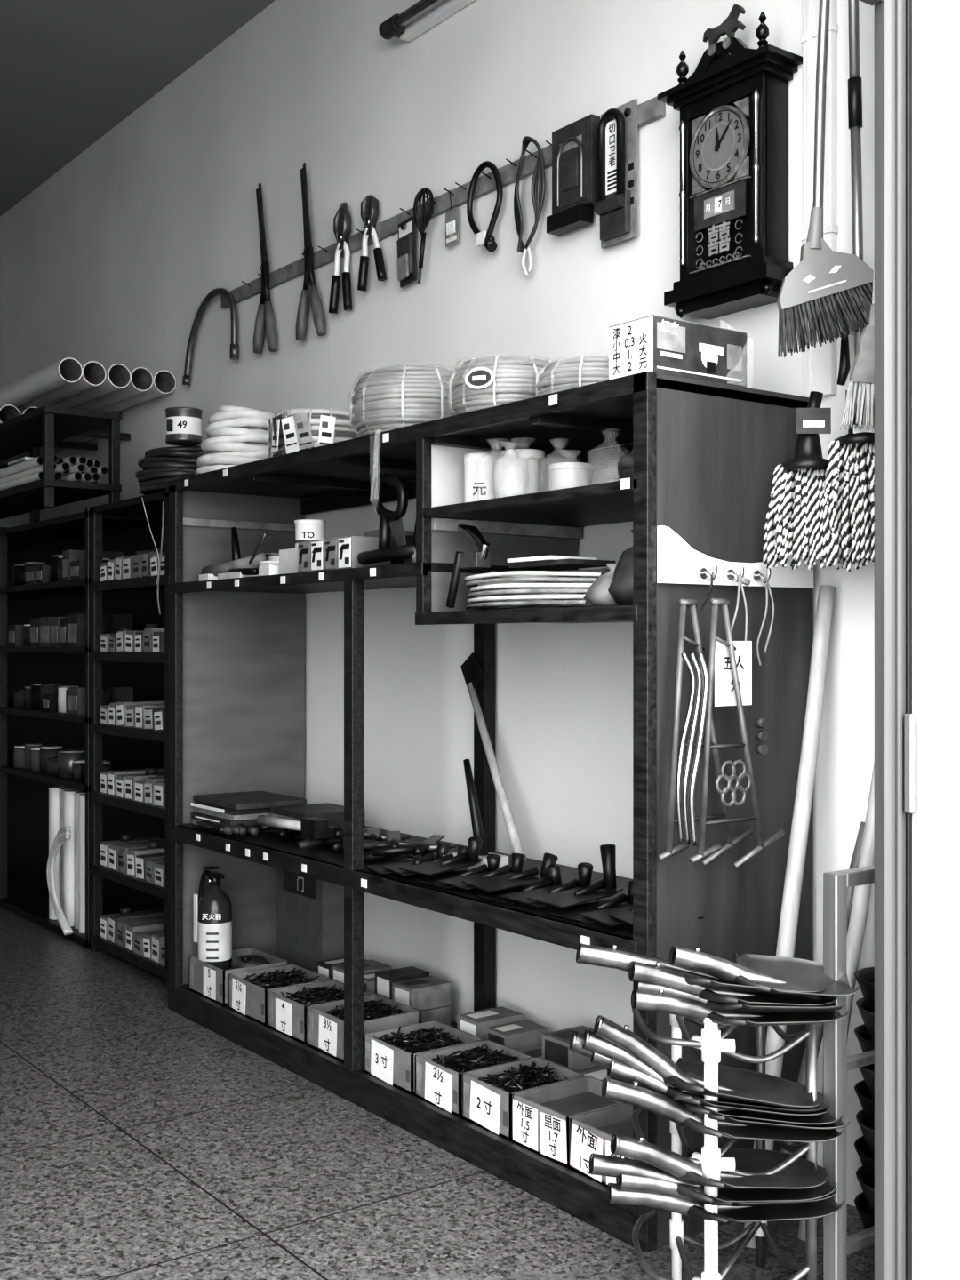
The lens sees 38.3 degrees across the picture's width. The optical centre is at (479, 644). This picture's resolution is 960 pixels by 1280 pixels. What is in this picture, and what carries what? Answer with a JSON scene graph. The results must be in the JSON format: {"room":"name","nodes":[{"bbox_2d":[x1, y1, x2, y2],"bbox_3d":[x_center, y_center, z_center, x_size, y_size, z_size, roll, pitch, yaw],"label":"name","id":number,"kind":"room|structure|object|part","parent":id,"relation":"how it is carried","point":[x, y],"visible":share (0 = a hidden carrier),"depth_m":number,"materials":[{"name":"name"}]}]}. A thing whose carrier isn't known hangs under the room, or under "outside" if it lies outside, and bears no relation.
{"room":"hardware store","nodes":[
{"label":"hardware store","id":0,"kind":"room"},
{"bbox_2d":[0,0,275,216],"bbox_3d":[-3.223,-2.760,4.270,5.900,0.120,7.300,0,0,-37],"label":"ceiling","id":1,"kind":"structure","parent":0,"point":[71,71],"depth_m":6.44,"materials":[{"name":"paint"}]},
{"bbox_2d":[0,0,874,1207],"bbox_3d":[-0.938,-0.720,6.024,0.140,4.200,7.200,0,0,-37],"label":"wall","id":2,"kind":"structure","parent":0,"point":[114,258],"depth_m":4.83,"materials":[{"name":"paint"}]},
{"bbox_2d":[378,0,475,41],"bbox_3d":[0.151,-2.203,4.339,0.105,0.075,1.595,0,0,-37],"label":"lamp","id":3,"kind":"object","parent":2,"relation":"attached to","point":[423,15],"visible":1,"depth_m":4.82,"materials":[{"name":"white plastic"}]},
{"bbox_2d":[220,96,665,308],"bbox_3d":[-0.331,-1.527,5.030,0.063,0.058,2.800,0,0,-37],"label":"hanging rail","id":4,"kind":"object","parent":2,"relation":"attached to","point":[651,110],"visible":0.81,"depth_m":4.80,"materials":[{"name":"metal"}]},
{"bbox_2d":[182,288,239,385],"bbox_3d":[-1.213,-1.389,6.201,0.038,0.385,0.530,0,0,-37],"label":"gooseneck spout","id":5,"kind":"object","parent":4,"relation":"hanging from","point":[234,346],"visible":0.99,"depth_m":6.18,"materials":[{"name":"metal"}]},
{"bbox_2d":[253,183,277,353],"bbox_3d":[-0.898,-1.576,5.777,0.046,0.729,0.188,0,0,-33],"label":"pruning shears","id":6,"kind":"object","parent":4,"relation":"hanging from","point":[265,317],"visible":1,"depth_m":5.78,"materials":[{"name":"metal"}]},
{"bbox_2d":[296,162,326,340],"bbox_3d":[-0.669,-1.563,5.467,0.046,0.716,0.218,0,0,-34],"label":"pruning shears","id":7,"kind":"object","parent":4,"relation":"hanging from","point":[317,312],"visible":1,"depth_m":5.48,"materials":[{"name":"metal"}]},
{"bbox_2d":[328,202,352,313],"bbox_3d":[-0.534,-1.475,5.282,0.040,0.414,0.136,0,0,-42],"label":"cutter","id":8,"kind":"object","parent":4,"relation":"hanging from","point":[342,219],"visible":1,"depth_m":5.26,"materials":[{"name":"metal"}]},
{"bbox_2d":[357,194,386,290],"bbox_3d":[-0.398,-1.489,5.103,0.041,0.345,0.166,0,0,-42],"label":"cutter","id":9,"kind":"object","parent":4,"relation":"hanging from","point":[370,211],"visible":1,"depth_m":5.10,"materials":[{"name":"metal"}]},
{"bbox_2d":[396,216,417,287],"bbox_3d":[-0.268,-1.400,4.927,0.032,0.236,0.116,0,0,-37],"label":"package","id":10,"kind":"object","parent":4,"relation":"hanging from","point":[406,260],"visible":0.98,"depth_m":4.91,"materials":[{"name":"cardboard"}]},
{"bbox_2d":[413,187,433,283],"bbox_3d":[-0.196,-1.419,4.785,0.056,0.319,0.096,0,0,-37],"label":"wire whisk","id":11,"kind":"object","parent":4,"relation":"hanging from","point":[421,227],"visible":1,"depth_m":4.78,"materials":[{"name":"metal"}]},
{"bbox_2d":[445,189,458,247],"bbox_3d":[-0.101,-1.458,4.715,0.014,0.185,0.074,0,0,-37],"label":"blister pack","id":12,"kind":"object","parent":4,"relation":"hanging from","point":[452,216],"visible":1,"depth_m":4.71,"materials":[{"name":"plastic"}]},
{"bbox_2d":[466,160,503,251],"bbox_3d":[0.014,-1.434,4.543,0.038,0.303,0.185,0,0,-37],"label":"lock","id":13,"kind":"object","parent":4,"relation":"hanging from","point":[487,240],"visible":1,"depth_m":4.51,"materials":[{"name":"black plastic"}]},
{"bbox_2d":[513,136,545,276],"bbox_3d":[0.146,-1.376,4.346,0.036,0.428,0.154,0,0,-37],"label":"cable coil","id":14,"kind":"object","parent":4,"relation":"hanging from","point":[539,180],"visible":1,"depth_m":4.34,"materials":[{"name":"plastic"}]},
{"bbox_2d":[546,113,599,235],"bbox_3d":[0.281,-1.415,4.176,0.050,0.310,0.192,0,0,-37],"label":"package","id":15,"kind":"object","parent":4,"relation":"hanging from","point":[574,151],"visible":0.98,"depth_m":4.15,"materials":[{"name":"plastic"}]},
{"bbox_2d":[594,98,637,247],"bbox_3d":[0.387,-1.373,4.028,0.055,0.395,0.148,0,0,-37],"label":"package","id":16,"kind":"object","parent":4,"relation":"hanging from","point":[616,205],"visible":1,"depth_m":4.01,"materials":[{"name":"cardboard"}]},
{"bbox_2d":[657,4,802,319],"bbox_3d":[0.654,-1.272,3.641,0.133,0.775,0.395,0,0,-37],"label":"wall clock","id":17,"kind":"object","parent":2,"relation":"attached to","point":[733,108],"visible":0.99,"depth_m":3.58,"materials":[{"name":"paint"}]},
{"bbox_2d":[800,0,838,397],"bbox_3d":[0.849,-1.655,3.465,0.027,2.070,0.100,0,0,-37],"label":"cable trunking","id":18,"kind":"object","parent":2,"relation":"attached to","point":[819,363],"visible":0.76,"depth_m":3.46,"materials":[{"name":"white plastic"}]},
{"bbox_2d":[776,0,873,357],"bbox_3d":[0.822,-1.366,3.172,0.276,1.408,0.062,0,0,0],"label":"broom","id":19,"kind":"object","parent":2,"relation":"hanging from","point":[837,285],"visible":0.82,"depth_m":3.16,"materials":[{"name":"plastic"}]},
{"bbox_2d":[834,324,850,385],"bbox_3d":[0.853,-0.699,3.246,0.033,0.183,0.028,0,0,-37],"label":"handle","id":20,"kind":"object","parent":19,"relation":"hanging from","point":[844,366],"visible":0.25,"depth_m":3.24,"materials":[{"name":"black plastic"}]},
{"bbox_2d":[819,0,874,572],"bbox_3d":[0.877,-1.042,3.182,0.185,1.756,0.124,0,0,-13],"label":"mop","id":21,"kind":"object","parent":2,"relation":"hanging from","point":[851,459],"visible":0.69,"depth_m":3.17,"materials":[{"name":"white fabric"}]},
{"bbox_2d":[0,906,874,1279],"bbox_3d":[-3.294,1.430,4.249,5.760,0.100,7.250,0,0,-37],"label":"floor","id":22,"kind":"structure","parent":0,"point":[139,1140],"depth_m":3.60,"materials":[{"name":"stone"}]},
{"bbox_2d":[46,825,72,935],"bbox_3d":[-1.960,1.079,6.430,0.044,0.502,0.281,0,0,-37],"label":"hose offcut","id":23,"kind":"object","parent":22,"relation":"on","point":[63,835],"visible":1,"depth_m":6.43,"materials":[{"name":"grey plastic"}]},
{"bbox_2d":[0,507,164,949],"bbox_3d":[-2.353,0.380,7.397,0.420,2.000,2.510,0,0,-37],"label":"storage shelf","id":24,"kind":"object","parent":22,"relation":"on","point":[24,793],"visible":0.56,"depth_m":7.14,"materials":[{"name":"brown wood"}]},
{"bbox_2d":[0,404,130,522],"bbox_3d":[-2.425,-0.850,7.375,0.637,0.460,2.460,0,0,-37],"label":"rack","id":25,"kind":"object","parent":24,"relation":"on","point":[45,427],"visible":0.8,"depth_m":6.49,"materials":[{"name":"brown wood"}]},
{"bbox_2d":[0,454,109,491],"bbox_3d":[-2.446,-0.812,7.162,0.330,0.139,2.175,0,0,-37],"label":"bundle","id":26,"kind":"object","parent":25,"relation":"in","point":[26,470],"visible":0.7,"depth_m":6.40,"materials":[{"name":"white plastic"}]},
{"bbox_2d":[0,357,175,465],"bbox_3d":[-2.474,-1.186,7.457,0.607,0.224,2.669,0,0,-37],"label":"pipes","id":27,"kind":"object","parent":25,"relation":"on","point":[68,383],"visible":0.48,"depth_m":6.59,"materials":[{"name":"white plastic"}]},
{"bbox_2d":[89,490,168,987],"bbox_3d":[-1.334,0.380,6.017,0.424,2.000,0.860,0,0,-37],"label":"storage shelf","id":28,"kind":"object","parent":22,"relation":"on","point":[153,503],"visible":0.45,"depth_m":6.01,"materials":[{"name":"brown wood"}]},
{"bbox_2d":[99,545,164,966],"bbox_3d":[-1.348,0.449,5.991,0.335,1.730,0.746,0,0,-37],"label":"boxes","id":29,"kind":"object","parent":28,"relation":"on","point":[141,932],"visible":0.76,"depth_m":5.92,"materials":[{"name":"cardboard"}]},
{"bbox_2d":[141,496,164,614],"bbox_3d":[-1.318,-0.360,5.580,0.027,0.482,0.186,0,0,-37],"label":"hanging cord","id":30,"kind":"object","parent":28,"relation":"hanging from","point":[163,515],"visible":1,"depth_m":5.51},
{"bbox_2d":[135,445,204,495],"bbox_3d":[-1.246,-0.723,5.914,0.447,0.217,0.442,0,0,-44],"label":"coil","id":31,"kind":"object","parent":28,"relation":"on","point":[159,466],"visible":0.39,"depth_m":5.73,"materials":[{"name":"black rubber"}]},
{"bbox_2d":[165,407,202,446],"bbox_3d":[-1.230,-0.901,5.720,0.162,0.138,0.153,0,0,-37],"label":"paint can","id":32,"kind":"object","parent":31,"relation":"on","point":[183,425],"visible":1,"depth_m":5.66,"materials":[{"name":"metal"}]},
{"bbox_2d":[166,356,813,1252],"bbox_3d":[-0.181,0.314,4.368,0.579,2.132,2.648,0,0,-37],"label":"storage shelf","id":33,"kind":"object","parent":22,"relation":"on","point":[706,454],"depth_m":3.82,"materials":[{"name":"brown wood"}]},
{"bbox_2d":[199,527,269,581],"bbox_3d":[-0.841,-0.335,5.038,0.227,0.205,0.501,0,0,-37],"label":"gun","id":34,"kind":"object","parent":33,"relation":"on","point":[248,565],"visible":0.77,"depth_m":5.06,"materials":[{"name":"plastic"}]},
{"bbox_2d":[195,405,275,474],"bbox_3d":[-0.911,-0.759,5.234,0.349,0.274,0.351,0,0,-37],"label":"rope coil","id":35,"kind":"object","parent":33,"relation":"on","point":[236,435],"visible":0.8,"depth_m":5.09,"materials":[{"name":"white plastic"}]},
{"bbox_2d":[188,947,287,1005],"bbox_3d":[-0.898,1.226,5.127,0.263,0.123,0.290,0,0,-37],"label":"carton","id":36,"kind":"object","parent":33,"relation":"on","point":[208,980],"depth_m":5.05,"materials":[{"name":"cardboard"}]},
{"bbox_2d":[193,865,231,970],"bbox_3d":[-1.002,1.053,5.174,0.129,0.454,0.184,0,0,-37],"label":"fire extinguisher","id":37,"kind":"object","parent":36,"relation":"in","point":[214,907],"visible":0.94,"depth_m":5.11,"materials":[{"name":"paint"}]},
{"bbox_2d":[230,954,269,968],"bbox_3d":[-0.849,1.170,5.080,0.140,0.082,0.158,0,0,-37],"label":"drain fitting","id":38,"kind":"object","parent":36,"relation":"in","point":[250,960],"visible":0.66,"depth_m":5.03,"materials":[{"name":"metal"}]},
{"bbox_2d":[217,552,279,579],"bbox_3d":[-0.732,-0.282,4.933,0.253,0.100,0.400,0,0,-37],"label":"tubs","id":39,"kind":"object","parent":33,"relation":"on","point":[270,567],"visible":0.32,"depth_m":4.84,"materials":[{"name":"white plastic"}]},
{"bbox_2d":[190,791,365,839],"bbox_3d":[-0.755,0.624,5.075,0.375,0.108,0.657,0,0,-37],"label":"stack","id":40,"kind":"object","parent":33,"relation":"on","point":[244,808],"visible":0.7,"depth_m":5.02,"materials":[{"name":"metal"}]},
{"bbox_2d":[228,964,332,1024],"bbox_3d":[-0.705,1.222,4.866,0.263,0.131,0.280,0,0,-37],"label":"carton","id":41,"kind":"object","parent":33,"relation":"on","point":[248,990],"visible":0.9,"depth_m":4.84,"materials":[{"name":"grey cardboard"}]},
{"bbox_2d":[268,412,335,457],"bbox_3d":[-0.636,-0.706,4.718,0.152,0.137,0.349,0,0,-37],"label":"boxes","id":42,"kind":"object","parent":33,"relation":"on","point":[293,432],"visible":0.88,"depth_m":4.62,"materials":[{"name":"white cardboard"}]},
{"bbox_2d":[279,519,326,574],"bbox_3d":[-0.578,-0.325,4.680,0.160,0.186,0.130,0,0,-37],"label":"tub","id":43,"kind":"object","parent":33,"relation":"on","point":[306,530],"visible":0.52,"depth_m":4.63,"materials":[{"name":"white plastic"}]},
{"bbox_2d":[276,868,343,972],"bbox_3d":[-0.656,1.044,5.337,0.105,0.488,0.360,0,0,-37],"label":"carton","id":44,"kind":"object","parent":33,"relation":"on","point":[310,911],"visible":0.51,"depth_m":5.25,"materials":[{"name":"grey cardboard"}]},
{"bbox_2d":[275,408,359,455],"bbox_3d":[-0.552,-0.710,4.779,0.349,0.177,0.342,0,0,-37],"label":"coil","id":45,"kind":"object","parent":33,"relation":"on","point":[343,430],"visible":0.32,"depth_m":4.65,"materials":[{"name":"plastic"}]},
{"bbox_2d":[267,979,372,1043],"bbox_3d":[-0.537,1.222,4.638,0.263,0.132,0.255,0,0,-37],"label":"carton","id":46,"kind":"object","parent":33,"relation":"in","point":[287,1007],"visible":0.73,"depth_m":4.61,"materials":[{"name":"cardboard"}]},
{"bbox_2d":[297,536,390,572],"bbox_3d":[-0.437,-0.282,4.401,0.145,0.100,0.335,0,0,-37],"label":"boxes","id":47,"kind":"object","parent":33,"relation":"on","point":[341,552],"visible":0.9,"depth_m":4.30,"materials":[{"name":"cardboard"}]},
{"bbox_2d":[195,815,508,871],"bbox_3d":[-0.471,0.630,4.667,0.375,0.114,1.485,0,0,-42],"label":"pile","id":48,"kind":"object","parent":33,"relation":"in","point":[378,845],"visible":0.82,"depth_m":4.51,"materials":[{"name":"black metal"}]},
{"bbox_2d":[307,993,420,1062],"bbox_3d":[-0.373,1.221,4.418,0.263,0.135,0.265,0,0,-37],"label":"carton","id":49,"kind":"object","parent":33,"relation":"in","point":[325,1020],"visible":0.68,"depth_m":4.38,"materials":[{"name":"cardboard"}]},
{"bbox_2d":[369,473,407,563],"bbox_3d":[-0.270,-0.371,4.146,0.036,0.284,0.202,0,0,-37],"label":"saw","id":50,"kind":"object","parent":33,"relation":"on","point":[389,521],"visible":0.98,"depth_m":4.13,"materials":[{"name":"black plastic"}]},
{"bbox_2d":[350,365,454,437],"bbox_3d":[-0.204,-0.734,4.326,0.416,0.226,0.417,0,0,-37],"label":"coil","id":51,"kind":"object","parent":33,"relation":"on","point":[392,397],"visible":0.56,"depth_m":4.16,"materials":[{"name":"plastic"}]},
{"bbox_2d":[357,518,455,565],"bbox_3d":[-0.160,-0.402,4.143,0.273,0.341,0.374,0,0,-37],"label":"pile","id":52,"kind":"object","parent":33,"relation":"in","point":[407,552],"visible":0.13,"depth_m":4.07,"materials":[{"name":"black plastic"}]},
{"bbox_2d":[184,393,630,944],"bbox_3d":[-0.374,0.055,4.140,0.002,1.334,2.410,0,0,-37],"label":"price tags","id":53,"kind":"object","parent":33,"relation":"attached to","point":[625,483],"visible":0.99,"depth_m":4.10,"materials":[{"name":"white paper"}]},
{"bbox_2d":[363,517,468,564],"bbox_3d":[-0.288,-0.317,4.664,0.153,0.170,0.960,0,0,-37],"label":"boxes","id":54,"kind":"object","parent":33,"relation":"on","point":[409,534],"visible":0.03,"depth_m":4.54,"materials":[{"name":"cardboard"}]},
{"bbox_2d":[363,1020,484,1094],"bbox_3d":[-0.169,1.226,4.142,0.263,0.127,0.260,0,0,-37],"label":"carton","id":55,"kind":"object","parent":33,"relation":"in","point":[388,1054],"visible":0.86,"depth_m":4.13,"materials":[{"name":"cardboard"}]},
{"bbox_2d":[446,524,490,607],"bbox_3d":[-0.029,-0.217,3.798,0.057,0.232,0.162,0,0,-37],"label":"tap","id":56,"kind":"object","parent":33,"relation":"on","point":[482,558],"visible":1,"depth_m":3.78,"materials":[{"name":"metal"}]},
{"bbox_2d":[316,957,631,1084],"bbox_3d":[0.046,1.204,4.295,0.176,0.167,1.951,0,0,-37],"label":"boxes","id":57,"kind":"object","parent":33,"relation":"on","point":[412,987],"visible":0.38,"depth_m":4.32,"materials":[{"name":"grey cardboard"}]},
{"bbox_2d":[415,1039,533,1116],"bbox_3d":[-0.018,1.226,3.937,0.263,0.125,0.220,0,0,-37],"label":"carton","id":58,"kind":"object","parent":33,"relation":"in","point":[438,1073],"visible":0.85,"depth_m":3.91,"materials":[{"name":"cardboard"}]},
{"bbox_2d":[463,759,488,855],"bbox_3d":[-0.010,0.511,4.247,0.038,0.310,0.159,0,0,-19],"label":"crowbar","id":59,"kind":"object","parent":33,"relation":"on","point":[477,828],"visible":0.79,"depth_m":4.24,"materials":[{"name":"metal"}]},
{"bbox_2d":[464,452,495,502],"bbox_3d":[-0.001,-0.455,3.867,0.087,0.150,0.090,0,0,-37],"label":"plastic jar","id":60,"kind":"object","parent":33,"relation":"on","point":[478,467],"visible":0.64,"depth_m":3.83,"materials":[{"name":"white plastic"}]},
{"bbox_2d":[460,652,527,862],"bbox_3d":[0.040,0.347,4.383,0.030,0.640,0.432,0,0,-25],"label":"hatchet","id":61,"kind":"object","parent":33,"relation":"on","point":[473,674],"visible":0.88,"depth_m":4.40,"materials":[{"name":"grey wood"}]},
{"bbox_2d":[448,354,551,415],"bbox_3d":[0.077,-0.714,3.964,0.356,0.186,0.357,0,0,-37],"label":"coil","id":62,"kind":"object","parent":33,"relation":"on","point":[516,379],"visible":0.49,"depth_m":3.82,"materials":[{"name":"plastic"}]},
{"bbox_2d":[464,367,494,388],"bbox_3d":[-0.002,-0.732,3.798,0.090,0.060,0.003,0,0,25],"label":"sticker","id":63,"kind":"object","parent":62,"relation":"attached to","point":[479,377],"visible":1,"depth_m":3.80,"materials":[{"name":"white paper"}]},
{"bbox_2d":[501,448,544,497],"bbox_3d":[0.119,-0.472,3.807,0.142,0.185,0.142,0,0,-37],"label":"plastic jar","id":64,"kind":"object","parent":33,"relation":"on","point":[522,469],"visible":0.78,"depth_m":3.76,"materials":[{"name":"white plastic"}]},
{"bbox_2d":[462,1056,585,1140],"bbox_3d":[0.118,1.221,3.754,0.263,0.135,0.215,0,0,-37],"label":"carton","id":65,"kind":"object","parent":33,"relation":"in","point":[487,1093],"visible":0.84,"depth_m":3.72,"materials":[{"name":"grey cardboard"}]},
{"bbox_2d":[365,837,705,926],"bbox_3d":[0.118,0.598,3.737,0.284,0.151,1.279,0,0,-37],"label":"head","id":66,"kind":"object","parent":33,"relation":"on","point":[512,885],"visible":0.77,"depth_m":3.71},
{"bbox_2d":[464,555,615,609],"bbox_3d":[0.224,-0.159,3.776,0.468,0.140,0.569,0,0,-37],"label":"stack","id":67,"kind":"object","parent":33,"relation":"on","point":[512,589],"visible":0.78,"depth_m":3.61,"materials":[{"name":"white ceramic"}]},
{"bbox_2d":[512,1075,626,1167],"bbox_3d":[0.253,1.226,3.571,0.263,0.123,0.221,0,0,-37],"label":"carton","id":68,"kind":"object","parent":33,"relation":"on","point":[541,1116],"depth_m":3.55,"materials":[{"name":"cardboard"}]},
{"bbox_2d":[548,462,591,490],"bbox_3d":[0.241,-0.445,3.658,0.130,0.131,0.135,0,0,-37],"label":"plastic jar","id":69,"kind":"object","parent":33,"relation":"on","point":[562,475],"visible":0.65,"depth_m":3.61,"materials":[{"name":"white plastic"}]},
{"bbox_3d":[0.293,-0.686,3.703,0.313,0.132,0.314,0,0,-31],"label":"hose coil","id":70,"kind":"part","parent":33,"relation":"part of","materials":[{"name":"white plastic"}]},
{"bbox_2d":[569,1104,632,1185],"bbox_3d":[0.401,1.226,3.373,0.263,0.123,0.255,0,0,-37],"label":"carton","id":71,"kind":"object","parent":33,"relation":"on","point":[591,1132],"visible":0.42,"depth_m":3.38,"materials":[{"name":"cardboard"}]},
{"bbox_2d":[583,529,632,606],"bbox_3d":[0.362,-0.183,3.342,0.193,0.178,0.292,0,0,-37],"label":"sack","id":72,"kind":"object","parent":33,"relation":"on","point":[613,588],"visible":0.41,"depth_m":3.28,"materials":[{"name":"grey fabric"}]},
{"bbox_2d":[616,449,632,479],"bbox_3d":[0.379,-0.423,3.276,0.104,0.094,0.115,0,0,-37],"label":"glove","id":73,"kind":"object","parent":33,"relation":"on","point":[625,464],"visible":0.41,"depth_m":3.25,"materials":[{"name":"grey"}]},
{"bbox_2d":[608,314,746,387],"bbox_3d":[0.484,-0.701,3.317,0.335,0.158,0.152,0,0,-37],"label":"carton","id":74,"kind":"object","parent":33,"relation":"on","point":[663,345],"visible":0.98,"depth_m":3.24,"materials":[{"name":"cardboard"}]},
{"bbox_2d":[656,525,813,588],"bbox_3d":[0.631,-0.205,3.282,0.520,0.130,0.061,0,0,-37],"label":"hook rail","id":75,"kind":"object","parent":33,"relation":"attached to","point":[677,563],"visible":0.97,"depth_m":3.23,"materials":[{"name":"white plastic"}]},
{"bbox_2d":[656,572,784,869],"bbox_3d":[0.562,0.173,3.158,0.344,0.679,0.121,0,0,-37],"label":"metal tool","id":76,"kind":"object","parent":75,"relation":"hanging from","point":[705,678],"visible":1,"depth_m":3.12,"materials":[{"name":"grey metal"}]},
{"bbox_2d":[714,574,775,706],"bbox_3d":[0.610,-0.014,3.217,0.049,0.308,0.234,0,0,39],"label":"price card","id":77,"kind":"object","parent":75,"relation":"hanging from","point":[724,692],"visible":0.98,"depth_m":3.18,"materials":[{"name":"white paper"}]},
{"bbox_2d":[632,1008,816,1279],"bbox_3d":[0.494,1.050,2.915,0.358,0.660,0.370,0,0,-14],"label":"shovel rack","id":78,"kind":"object","parent":22,"relation":"on","point":[711,1044],"visible":0.67,"depth_m":2.84,"materials":[{"name":"white metal"}]},
{"bbox_2d":[744,584,835,1248],"bbox_3d":[0.739,0.619,3.292,0.046,1.531,0.374,0,0,44],"label":"pole","id":79,"kind":"object","parent":22,"relation":"on","point":[789,913],"visible":0.68,"depth_m":3.32,"materials":[{"name":"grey wood"}]},
{"bbox_2d":[767,821,864,1236],"bbox_3d":[0.800,0.905,3.279,0.310,0.959,0.036,0,0,-19],"label":"handle","id":80,"kind":"object","parent":22,"relation":"on","point":[772,1225],"visible":0.16,"depth_m":3.27,"materials":[{"name":"plastic"}]},
{"bbox_2d":[797,761,874,1241],"bbox_3d":[0.861,0.780,3.238,0.254,1.207,0.043,0,0,-14],"label":"handle","id":81,"kind":"object","parent":22,"relation":"on","point":[861,893],"visible":0.33,"depth_m":3.23,"materials":[{"name":"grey wood"}]},
{"bbox_2d":[823,864,874,1279],"bbox_3d":[0.807,0.925,2.903,0.228,0.910,0.035,0,0,-37],"label":"aluminium frame","id":82,"kind":"object","parent":22,"relation":"on","point":[836,1245],"visible":0.5,"depth_m":2.83,"materials":[{"name":"silver metal"}]},
{"bbox_2d":[853,967,874,1247],"bbox_3d":[0.963,1.058,3.136,0.220,0.605,0.225,0,0,-37],"label":"pots","id":83,"kind":"object","parent":22,"relation":"on","point":[864,1202],"visible":0.22,"depth_m":3.12,"materials":[{"name":"black plastic"}]},
{"bbox_2d":[569,1015,850,1142],"bbox_3d":[0.478,0.867,2.796,0.482,0.245,0.391,0,0,-37],"label":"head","id":84,"kind":"object","parent":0,"point":[751,1105],"depth_m":2.76},
{"bbox_2d":[588,1133,844,1223],"bbox_3d":[0.487,1.055,2.762,0.479,0.185,0.311,0,0,-37],"label":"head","id":85,"kind":"object","parent":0,"point":[666,1180],"depth_m":2.74},
{"bbox_2d":[576,943,859,1026],"bbox_3d":[0.489,0.677,2.762,0.496,0.167,0.376,0,0,-37],"label":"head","id":86,"kind":"object","parent":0,"point":[749,990],"depth_m":2.74},
{"bbox_2d":[762,391,852,569],"bbox_3d":[0.764,-0.383,3.245,0.201,0.420,0.130,0,0,-3],"label":"mop","id":87,"kind":"object","parent":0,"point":[792,526],"visible":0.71,"depth_m":3.21,"materials":[{"name":"white fabric"}]},
{"bbox_2d":[912,0,959,1279],"bbox_3d":[-1.041,-0.820,1.407,10.000,4.400,0.100,0,0,-37],"label":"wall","id":88,"kind":"structure","parent":0,"point":[935,23],"depth_m":2.80,"materials":[{"name":"paint"}]},
{"bbox_2d":[840,256,874,430],"bbox_3d":[0.888,-1.188,3.114,0.150,1.412,0.062,0,0,0],"label":"broom","id":89,"kind":"object","parent":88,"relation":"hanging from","point":[860,390],"visible":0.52,"depth_m":3.10,"materials":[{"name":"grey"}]},
{"bbox_2d":[859,0,915,1279],"bbox_3d":[-0.568,-0.420,1.762,3.586,3.600,0.084,0,0,-36],"label":"door frame","id":90,"kind":"structure","parent":88,"relation":"attached to","point":[894,719],"depth_m":2.79,"materials":[{"name":"metal"}]}
]}

